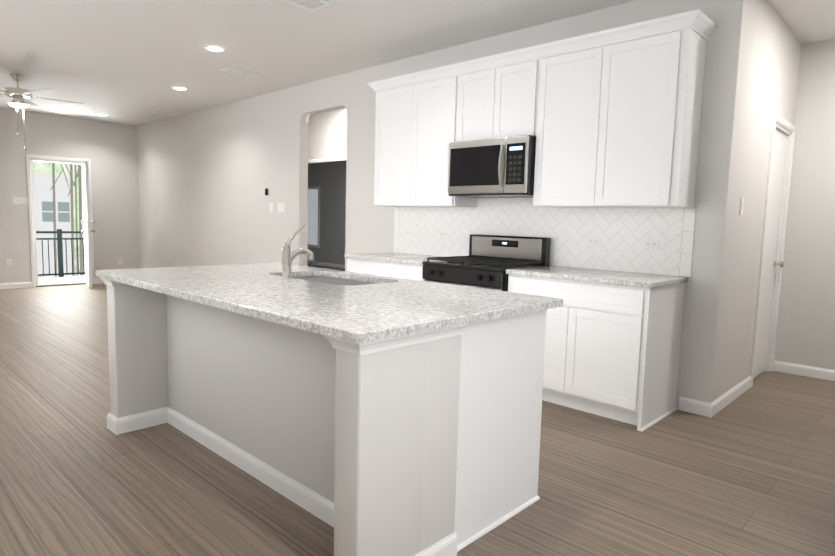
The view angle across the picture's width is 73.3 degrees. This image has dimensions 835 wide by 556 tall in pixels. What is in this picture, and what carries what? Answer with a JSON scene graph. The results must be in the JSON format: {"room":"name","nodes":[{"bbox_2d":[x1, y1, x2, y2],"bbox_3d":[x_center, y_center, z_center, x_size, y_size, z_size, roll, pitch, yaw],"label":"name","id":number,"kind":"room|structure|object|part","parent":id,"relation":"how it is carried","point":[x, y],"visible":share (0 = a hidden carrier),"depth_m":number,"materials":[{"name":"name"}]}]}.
{"room":"kitchen","nodes":[
{"label":"kitchen","id":0,"kind":"room"},
{"bbox_2d":[0,108,140,282],"bbox_3d":[-6.735,-1.208,8.529,0.120,2.800,4.735,7,8,43],"label":"wall","id":1,"kind":"structure","parent":0,"point":[109,150],"depth_m":9.47,"materials":[{"name":"beige paint"}]},
{"bbox_2d":[6,259,11,266],"bbox_3d":[-6.451,-0.239,8.863,0.008,0.115,0.070,7,8,43],"label":"outlet","id":2,"kind":"object","parent":1,"relation":"attached to","point":[8,262],"depth_m":8.86,"materials":[{"name":"white plastic"}]},
{"bbox_2d":[0,282,31,288],"bbox_3d":[-7.253,0.188,8.063,0.014,0.092,2.890,7,8,43],"label":"baseboard","id":3,"kind":"structure","parent":1,"relation":"attached to","point":[19,284],"depth_m":8.95,"materials":[{"name":"white wood"}]},
{"bbox_2d":[13,197,27,204],"bbox_3d":[-6.295,-1.224,8.898,0.010,0.114,0.189,7,8,43],"label":"light switch","id":4,"kind":"object","parent":1,"relation":"attached to","point":[21,200],"visible":1,"depth_m":8.90,"materials":[{"name":"white plastic"}]},
{"bbox_2d":[26,154,94,286],"bbox_3d":[-5.969,-0.938,9.387,0.167,2.133,0.922,7,8,43],"label":"door frame","id":5,"kind":"structure","parent":1,"relation":"attached to","point":[30,158],"depth_m":9.10,"materials":[{"name":"white wood"}]},
{"bbox_2d":[81,161,95,287],"bbox_3d":[-5.482,-0.873,9.263,0.727,2.025,0.270,7,8,43],"label":"balcony door","id":6,"kind":"structure","parent":1,"relation":"in","point":[87,230],"depth_m":9.05,"materials":[{"name":"white wood"}]},
{"bbox_2d":[95,278,103,283],"bbox_3d":[-5.367,0.034,10.044,0.014,0.092,0.750,7,8,43],"label":"baseboard","id":7,"kind":"structure","parent":1,"relation":"attached to","point":[97,280],"depth_m":9.82,"materials":[{"name":"white wood"}]},
{"bbox_2d":[307,161,345,264],"bbox_3d":[-0.228,-1.442,12.470,9.100,2.800,0.120,7,8,43],"label":"wall","id":8,"kind":"structure","parent":0,"point":[329,178],"depth_m":14.24,"materials":[{"name":"paint"}]},
{"bbox_2d":[307,186,319,247],"bbox_3d":[-2.922,-1.617,14.909,1.050,1.590,0.039,7,8,43],"label":"window blinds","id":9,"kind":"object","parent":8,"relation":"attached to","point":[314,198],"visible":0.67,"depth_m":14.71,"materials":[{"name":"white plastic"}]},
{"bbox_2d":[307,261,344,268],"bbox_3d":[-0.309,-0.092,12.560,8.860,0.092,0.014,7,8,43],"label":"baseboard","id":10,"kind":"structure","parent":8,"relation":"attached to","point":[308,262],"depth_m":14.47,"materials":[{"name":"white"}]},
{"bbox_2d":[308,108,346,159],"bbox_3d":[-2.863,-1.227,9.701,9.100,2.800,0.120,7,8,43],"label":"wall","id":11,"kind":"structure","parent":0,"point":[327,134],"depth_m":8.04,"materials":[{"name":"beige paint"}]},
{"bbox_2d":[308,156,345,163],"bbox_3d":[-1.284,-0.685,8.227,1.408,2.104,0.137,7,8,43],"label":"door frame","id":12,"kind":"structure","parent":11,"relation":"attached to","point":[332,159],"depth_m":8.06,"materials":[{"name":"white wood"}]},
{"bbox_2d":[0,264,834,555],"bbox_3d":[-1.712,0.481,7.361,14.270,0.060,9.770,7,8,43],"label":"floor","id":13,"kind":"structure","parent":0,"point":[750,471],"depth_m":2.71,"materials":[{"name":"wood"}]},
{"bbox_2d":[100,277,546,555],"bbox_3d":[-0.603,0.496,2.852,2.242,0.887,1.133,7,8,43],"label":"kitchen island","id":14,"kind":"object","parent":13,"relation":"on","point":[362,414],"depth_m":2.31,"materials":[{"name":"beige paint"}]},
{"bbox_3d":[-0.819,0.513,2.624,2.242,0.886,0.506,7,8,43],"label":"trim moulding","id":15,"kind":"part","parent":14,"relation":"part of","materials":[{"name":"white wood"}]},
{"bbox_2d":[95,263,562,344],"bbox_3d":[-0.583,0.039,2.793,2.264,0.032,1.176,7,8,43],"label":"island countertop","id":16,"kind":"structure","parent":14,"relation":"on","point":[390,309],"depth_m":2.29,"materials":[{"name":"grey stone"}]},
{"bbox_2d":[279,225,313,280],"bbox_3d":[-0.630,-0.139,2.960,0.064,0.286,0.198,7,8,43],"label":"faucet","id":17,"kind":"object","parent":16,"relation":"on","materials":[{"name":"silver metal"}]},
{"bbox_2d":[275,273,378,284],"bbox_3d":[-0.475,0.117,3.100,0.810,0.203,0.469,7,8,43],"label":"sink","id":18,"kind":"object","parent":16,"relation":"in","point":[331,278],"depth_m":3.37,"materials":[{"name":"silver metal"}]},
{"bbox_2d":[344,257,363,272],"bbox_3d":[-0.381,0.241,5.432,0.222,0.878,0.628,7,8,43],"label":"base cabinet","id":19,"kind":"object","parent":13,"relation":"on","point":[352,266],"depth_m":5.16,"materials":[{"name":"white paint"}]},
{"bbox_2d":[364,261,367,273],"bbox_3d":[-0.255,0.255,5.327,0.106,0.878,0.608,7,8,43],"label":"base cabinet","id":20,"kind":"object","parent":13,"relation":"on","point":[365,262],"depth_m":5.06,"materials":[{"name":"white paint"}]},
{"bbox_2d":[368,261,383,275],"bbox_3d":[-0.160,0.268,5.224,0.175,0.878,0.628,7,8,43],"label":"base cabinet","id":21,"kind":"object","parent":13,"relation":"on","point":[374,267],"depth_m":4.97,"materials":[{"name":"white paint"}]},
{"bbox_2d":[344,253,438,264],"bbox_3d":[-0.088,-0.178,5.108,1.042,0.035,0.646,7,8,43],"label":"countertop","id":22,"kind":"structure","parent":21,"relation":"on","point":[396,258],"depth_m":5.01,"materials":[{"name":"grey stone"}]},
{"bbox_2d":[384,261,387,275],"bbox_3d":[-0.100,0.275,5.167,0.129,0.878,0.628,7,8,43],"label":"base cabinet","id":23,"kind":"object","parent":13,"relation":"on","point":[385,262],"depth_m":4.88,"materials":[{"name":"white paint"}]},
{"bbox_2d":[388,261,395,276],"bbox_3d":[-0.044,0.282,5.114,0.141,0.878,0.628,7,8,43],"label":"base cabinet","id":24,"kind":"object","parent":13,"relation":"on","point":[391,268],"depth_m":4.83,"materials":[{"name":"white paint"}]},
{"bbox_2d":[396,265,403,277],"bbox_3d":[0.053,0.293,5.037,0.106,0.878,0.608,7,8,43],"label":"base cabinet","id":25,"kind":"object","parent":13,"relation":"on","point":[399,268],"depth_m":4.76,"materials":[{"name":"white paint"}]},
{"bbox_2d":[404,265,407,278],"bbox_3d":[0.130,0.302,4.965,0.106,0.878,0.608,7,8,43],"label":"base cabinet","id":26,"kind":"object","parent":13,"relation":"on","point":[405,266],"depth_m":4.71,"materials":[{"name":"white paint"}]},
{"bbox_2d":[408,265,424,280],"bbox_3d":[0.222,0.315,4.864,0.168,0.878,0.628,7,8,43],"label":"base cabinet","id":27,"kind":"object","parent":13,"relation":"on","point":[414,271],"depth_m":4.64,"materials":[{"name":"white paint"}]},
{"bbox_2d":[422,234,550,291],"bbox_3d":[0.514,0.233,4.475,0.764,1.135,0.723,7,8,43],"label":"gas range","id":28,"kind":"object","parent":13,"relation":"on","point":[488,261],"visible":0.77,"depth_m":4.40,"materials":[{"name":"black metal"}]},
{"bbox_2d":[506,273,523,293],"bbox_3d":[0.887,0.396,4.237,0.118,0.878,0.628,7,8,43],"label":"base cabinet","id":29,"kind":"object","parent":13,"relation":"on","point":[515,284],"depth_m":3.96,"materials":[{"name":"white paint"}]},
{"bbox_2d":[524,277,535,294],"bbox_3d":[0.975,0.405,4.168,0.106,0.878,0.608,7,8,43],"label":"base cabinet","id":30,"kind":"object","parent":13,"relation":"on","point":[529,282],"depth_m":3.89,"materials":[{"name":"white paint"}]},
{"bbox_2d":[536,277,543,295],"bbox_3d":[1.052,0.415,4.096,0.106,0.878,0.608,7,8,43],"label":"base cabinet","id":31,"kind":"object","parent":13,"relation":"on","point":[539,280],"depth_m":3.83,"materials":[{"name":"white paint"}]},
{"bbox_2d":[542,277,571,405],"bbox_3d":[1.142,0.427,3.997,0.162,0.878,0.628,7,8,43],"label":"base cabinet","id":32,"kind":"object","parent":13,"relation":"on","point":[556,336],"depth_m":3.77,"materials":[{"name":"white paint"}]},
{"bbox_2d":[564,281,579,407],"bbox_3d":[1.202,0.435,3.941,0.117,0.878,0.628,7,8,43],"label":"base cabinet","id":33,"kind":"object","parent":13,"relation":"on","point":[574,297],"depth_m":3.69,"materials":[{"name":"white paint"}]},
{"bbox_2d":[572,281,595,411],"bbox_3d":[1.259,0.442,3.887,0.154,0.878,0.628,7,8,43],"label":"base cabinet","id":34,"kind":"object","parent":13,"relation":"on","point":[584,310],"depth_m":3.64,"materials":[{"name":"white paint"}]},
{"bbox_2d":[588,285,611,416],"bbox_3d":[1.360,0.453,3.806,0.106,0.878,0.608,7,8,43],"label":"base cabinet","id":35,"kind":"object","parent":13,"relation":"on","point":[603,292],"depth_m":3.56,"materials":[{"name":"white paint"}]},
{"bbox_2d":[604,285,619,418],"bbox_3d":[1.437,0.462,3.733,0.106,0.878,0.608,7,8,43],"label":"base cabinet","id":36,"kind":"object","parent":13,"relation":"on","point":[614,305],"depth_m":3.50,"materials":[{"name":"white paint"}]},
{"bbox_2d":[612,281,687,431],"bbox_3d":[1.521,0.474,3.641,0.144,0.878,0.628,7,8,43],"label":"base cabinet","id":37,"kind":"object","parent":13,"relation":"on","point":[648,347],"depth_m":3.47,"materials":[{"name":"white paint"}]},
{"bbox_2d":[506,265,687,288],"bbox_3d":[1.221,-0.018,3.875,1.027,0.035,0.646,7,8,43],"label":"countertop","id":38,"kind":"structure","parent":37,"relation":"on","point":[554,272],"depth_m":3.71,"materials":[{"name":"grey stone"}]},
{"bbox_2d":[0,0,834,125],"bbox_3d":[-1.638,-2.364,7.069,14.270,0.060,9.770,7,8,43],"label":"ceiling","id":39,"kind":"structure","parent":0,"point":[130,62],"depth_m":5.00,"materials":[{"name":"paint"}]},
{"bbox_2d":[0,73,83,149],"bbox_3d":[-4.615,-1.933,6.556,1.286,0.845,1.265,7,8,43],"label":"room ceiling fan","id":40,"kind":"object","parent":39,"relation":"hanging from","point":[21,97],"visible":1,"depth_m":6.47,"materials":[{"name":"silver metal"}]},
{"bbox_3d":[-4.645,-2.002,6.537,0.200,0.035,0.200,7,8,43],"label":"lamp shade","id":41,"kind":"part","parent":40,"relation":"part of","materials":[{"name":"white glass"}]},
{"bbox_2d":[172,86,187,90],"bbox_3d":[-2.951,-2.354,6.972,0.190,0.006,0.190,7,8,43],"label":"recessed light","id":42,"kind":"object","parent":39,"relation":"in","point":[179,88],"visible":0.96,"depth_m":6.96,"materials":[{"name":"white"}]},
{"bbox_2d":[204,45,225,51],"bbox_3d":[-1.903,-2.152,5.271,0.190,0.006,0.190,7,8,43],"label":"recessed light","id":43,"kind":"object","parent":39,"relation":"in","point":[212,48],"visible":0.94,"depth_m":5.25,"materials":[{"name":"white"}]},
{"bbox_2d":[220,67,259,76],"bbox_3d":[-1.924,-2.237,6.101,0.200,0.008,0.360,7,8,43],"label":"ceiling vent","id":44,"kind":"object","parent":39,"relation":"in","point":[239,72],"visible":1,"depth_m":6.09,"materials":[{"name":"white metal"}]},
{"bbox_2d":[282,0,329,10],"bbox_3d":[-0.838,-1.997,4.035,0.200,0.008,0.360,7,8,43],"label":"ceiling vent","id":45,"kind":"object","parent":39,"relation":"in","point":[312,5],"visible":0.94,"depth_m":4.09,"materials":[{"name":"white metal"}]},
{"bbox_2d":[137,0,748,408],"bbox_3d":[-1.548,-0.913,6.972,9.820,2.800,0.120,7,8,43],"label":"wall","id":46,"kind":"structure","parent":0,"point":[207,176],"depth_m":6.18,"materials":[{"name":"beige paint"}]},
{"bbox_2d":[265,188,269,195],"bbox_3d":[-1.932,-1.107,7.223,0.095,0.105,0.023,7,8,43],"label":"thermostat","id":47,"kind":"object","parent":46,"relation":"attached to","point":[267,191],"visible":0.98,"depth_m":7.20,"materials":[{"name":"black plastic"}]},
{"bbox_2d":[269,203,272,211],"bbox_3d":[-1.880,-0.905,7.198,0.070,0.115,0.010,7,8,43],"label":"light switch","id":48,"kind":"object","parent":46,"relation":"attached to","point":[270,204],"depth_m":7.19,"materials":[{"name":"white plastic"}]},
{"bbox_2d":[278,203,284,211],"bbox_3d":[-1.710,-0.884,7.039,0.162,0.115,0.010,7,8,43],"label":"light switch","id":49,"kind":"object","parent":46,"relation":"attached to","point":[281,207],"depth_m":7.03,"materials":[{"name":"white plastic"}]},
{"bbox_2d":[372,78,391,205],"bbox_3d":[-0.229,-1.263,5.379,0.196,1.144,0.326,7,8,43],"label":"upper cabinet","id":50,"kind":"object","parent":46,"relation":"attached to","point":[383,89],"depth_m":5.25,"materials":[{"name":"white paint"}]},
{"bbox_2d":[388,77,399,208],"bbox_3d":[-0.113,-1.250,5.283,0.106,1.144,0.306,7,8,43],"label":"upper cabinet","id":51,"kind":"object","parent":46,"relation":"attached to","point":[395,80],"depth_m":5.16,"materials":[{"name":"white paint"}]},
{"bbox_2d":[396,77,403,208],"bbox_3d":[-0.036,-1.241,5.211,0.106,1.144,0.306,7,8,43],"label":"upper cabinet","id":52,"kind":"object","parent":46,"relation":"attached to","point":[399,140],"depth_m":5.10,"materials":[{"name":"white paint"}]},
{"bbox_2d":[404,229,412,235],"bbox_3d":[-0.088,-0.447,5.522,0.115,0.070,0.008,7,8,43],"label":"outlet","id":53,"kind":"object","parent":46,"relation":"attached to","point":[407,232],"depth_m":5.52,"materials":[{"name":"white plastic"}]},
{"bbox_2d":[400,73,419,208],"bbox_3d":[0.051,-1.229,5.116,0.151,1.144,0.326,7,8,43],"label":"upper cabinet","id":54,"kind":"object","parent":46,"relation":"attached to","point":[412,80],"depth_m":5.01,"materials":[{"name":"white paint"}]},
{"bbox_2d":[416,71,423,208],"bbox_3d":[0.085,-1.225,5.083,0.179,1.144,0.326,7,8,43],"label":"upper cabinet","id":55,"kind":"object","parent":46,"relation":"attached to","point":[419,96],"depth_m":4.93,"materials":[{"name":"white paint"}]},
{"bbox_2d":[420,69,435,208],"bbox_3d":[0.196,-1.213,4.993,0.106,1.144,0.306,7,8,43],"label":"upper cabinet","id":56,"kind":"object","parent":46,"relation":"attached to","point":[430,74],"depth_m":4.86,"materials":[{"name":"white paint"}]},
{"bbox_2d":[432,69,439,208],"bbox_3d":[0.272,-1.203,4.920,0.106,1.144,0.306,7,8,43],"label":"upper cabinet","id":57,"kind":"object","parent":46,"relation":"attached to","point":[435,88],"depth_m":4.80,"materials":[{"name":"white paint"}]},
{"bbox_2d":[438,230,447,237],"bbox_3d":[0.236,-0.408,5.218,0.115,0.070,0.008,7,8,43],"label":"outlet","id":58,"kind":"object","parent":46,"relation":"attached to","point":[441,233],"depth_m":5.22,"materials":[{"name":"white plastic"}]},
{"bbox_2d":[436,65,479,208],"bbox_3d":[0.365,-1.191,4.820,0.168,1.144,0.326,7,8,43],"label":"upper cabinet","id":59,"kind":"object","parent":46,"relation":"attached to","point":[446,131],"depth_m":4.73,"materials":[{"name":"white paint"}]},
{"bbox_2d":[456,53,503,141],"bbox_3d":[0.592,-1.420,4.586,0.438,0.628,0.326,7,8,43],"label":"upper cabinet","id":60,"kind":"object","parent":46,"relation":"attached to","point":[477,80],"depth_m":4.46,"materials":[{"name":"white paint"}]},
{"bbox_2d":[448,135,535,197],"bbox_3d":[0.645,-0.870,4.479,0.750,0.432,0.449,7,8,43],"label":"over-the-range microwave","id":61,"kind":"object","parent":60,"relation":"attached to","point":[504,167],"visible":0.96,"depth_m":4.30,"materials":[{"name":"silver metal"}]},
{"bbox_2d":[500,45,539,137],"bbox_3d":[0.824,-1.392,4.367,0.437,0.628,0.326,7,8,43],"label":"upper cabinet","id":62,"kind":"object","parent":46,"relation":"attached to","point":[521,69],"depth_m":4.20,"materials":[{"name":"white paint"}]},
{"bbox_2d":[528,41,555,208],"bbox_3d":[1.025,-1.110,4.198,0.132,1.144,0.326,7,8,43],"label":"upper cabinet","id":63,"kind":"object","parent":46,"relation":"attached to","point":[546,83],"depth_m":4.08,"materials":[{"name":"white paint"}]},
{"bbox_2d":[548,37,571,208],"bbox_3d":[1.118,-1.100,4.124,0.106,1.144,0.306,7,8,43],"label":"upper cabinet","id":64,"kind":"object","parent":46,"relation":"attached to","point":[563,48],"depth_m":3.99,"materials":[{"name":"white paint"}]},
{"bbox_2d":[564,37,579,208],"bbox_3d":[1.195,-1.090,4.052,0.106,1.144,0.306,7,8,43],"label":"upper cabinet","id":65,"kind":"object","parent":46,"relation":"attached to","point":[574,64],"depth_m":3.93,"materials":[{"name":"white paint"}]},
{"bbox_2d":[572,30,603,208],"bbox_3d":[1.280,-1.078,3.957,0.149,1.144,0.326,7,8,43],"label":"upper cabinet","id":66,"kind":"object","parent":46,"relation":"attached to","point":[591,69],"depth_m":3.85,"materials":[{"name":"white paint"}]},
{"bbox_2d":[586,236,600,245],"bbox_3d":[1.316,-0.275,4.200,0.115,0.070,0.008,7,8,43],"label":"outlet","id":67,"kind":"object","parent":46,"relation":"attached to","point":[590,240],"depth_m":4.20,"materials":[{"name":"white plastic"}]},
{"bbox_2d":[596,29,611,208],"bbox_3d":[1.337,-1.071,3.904,0.121,1.144,0.326,7,8,43],"label":"upper cabinet","id":68,"kind":"object","parent":46,"relation":"attached to","point":[606,81],"depth_m":3.76,"materials":[{"name":"white paint"}]},
{"bbox_2d":[604,25,631,208],"bbox_3d":[1.397,-1.064,3.847,0.167,1.144,0.326,7,8,43],"label":"upper cabinet","id":69,"kind":"object","parent":46,"relation":"attached to","point":[610,119],"depth_m":3.70,"materials":[{"name":"white paint"}]},
{"bbox_2d":[620,21,647,208],"bbox_3d":[1.503,-1.052,3.761,0.106,1.144,0.306,7,8,43],"label":"upper cabinet","id":70,"kind":"object","parent":46,"relation":"attached to","point":[640,30],"depth_m":3.63,"materials":[{"name":"white paint"}]},
{"bbox_2d":[636,18,659,208],"bbox_3d":[1.580,-1.043,3.689,0.106,1.144,0.306,7,8,43],"label":"upper cabinet","id":71,"kind":"object","parent":46,"relation":"attached to","point":[653,26],"depth_m":3.57,"materials":[{"name":"white paint"}]},
{"bbox_2d":[643,239,659,248],"bbox_3d":[1.626,-0.237,3.908,0.115,0.070,0.008,7,8,43],"label":"outlet","id":72,"kind":"object","parent":46,"relation":"attached to","point":[647,243],"depth_m":3.90,"materials":[{"name":"white plastic"}]},
{"bbox_2d":[648,10,711,208],"bbox_3d":[1.671,-1.031,3.590,0.164,1.144,0.326,7,8,43],"label":"upper cabinet","id":73,"kind":"object","parent":46,"relation":"attached to","point":[682,38],"depth_m":3.49,"materials":[{"name":"white paint"}]},
{"bbox_2d":[716,0,800,398],"bbox_3d":[2.576,-0.532,4.298,0.120,2.800,1.645,7,8,43],"label":"wall","id":74,"kind":"structure","parent":0,"point":[771,64],"depth_m":3.99,"materials":[{"name":"beige paint"}]},
{"bbox_2d":[707,376,751,417],"bbox_3d":[2.280,0.846,4.065,0.014,0.092,1.014,7,8,43],"label":"baseboard","id":75,"kind":"structure","parent":74,"relation":"attached to","point":[707,409],"depth_m":3.97,"materials":[{"name":"white wood"}]},
{"bbox_2d":[739,198,743,214],"bbox_3d":[2.212,-0.488,3.822,0.010,0.115,0.070,7,8,43],"label":"light switch","id":76,"kind":"object","parent":74,"relation":"attached to","point":[741,206],"visible":0.96,"depth_m":3.81,"materials":[{"name":"white plastic"}]},
{"bbox_2d":[753,130,786,378],"bbox_3d":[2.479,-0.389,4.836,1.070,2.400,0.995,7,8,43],"label":"pantry door","id":77,"kind":"structure","parent":74,"relation":"in","point":[775,198],"depth_m":4.68,"materials":[{"name":"white wood"}]},
{"bbox_2d":[750,112,795,386],"bbox_3d":[2.876,-0.218,4.645,0.137,2.121,0.767,7,8,43],"label":"door frame","id":78,"kind":"structure","parent":74,"relation":"attached to","point":[782,122],"depth_m":4.76,"materials":[{"name":"white wood"}]},
{"bbox_2d":[774,38,834,369],"bbox_3d":[3.852,-0.500,4.306,1.965,2.800,0.120,7,8,43],"label":"wall","id":79,"kind":"structure","parent":0,"point":[806,327],"depth_m":4.72,"materials":[{"name":"beige paint"}]},
{"bbox_2d":[773,360,834,380],"bbox_3d":[3.807,0.855,4.361,1.825,0.092,0.014,7,8,43],"label":"baseboard","id":80,"kind":"structure","parent":79,"relation":"attached to","point":[785,367],"depth_m":4.81,"materials":[{"name":"white wood"}]},
{"label":"outside","id":81,"kind":"structure","parent":0,"visible":0},
{"bbox_2d":[33,161,85,284],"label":"glass door","id":82,"kind":"structure","parent":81,"point":[58,195],"depth_m":16.92,"materials":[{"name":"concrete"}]},
{"bbox_3d":[-7.188,-0.452,10.460,0.070,0.920,1.880,7,8,43],"label":"railing","id":83,"kind":"part","parent":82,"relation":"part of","materials":[{"name":"black metal"}]}
]}

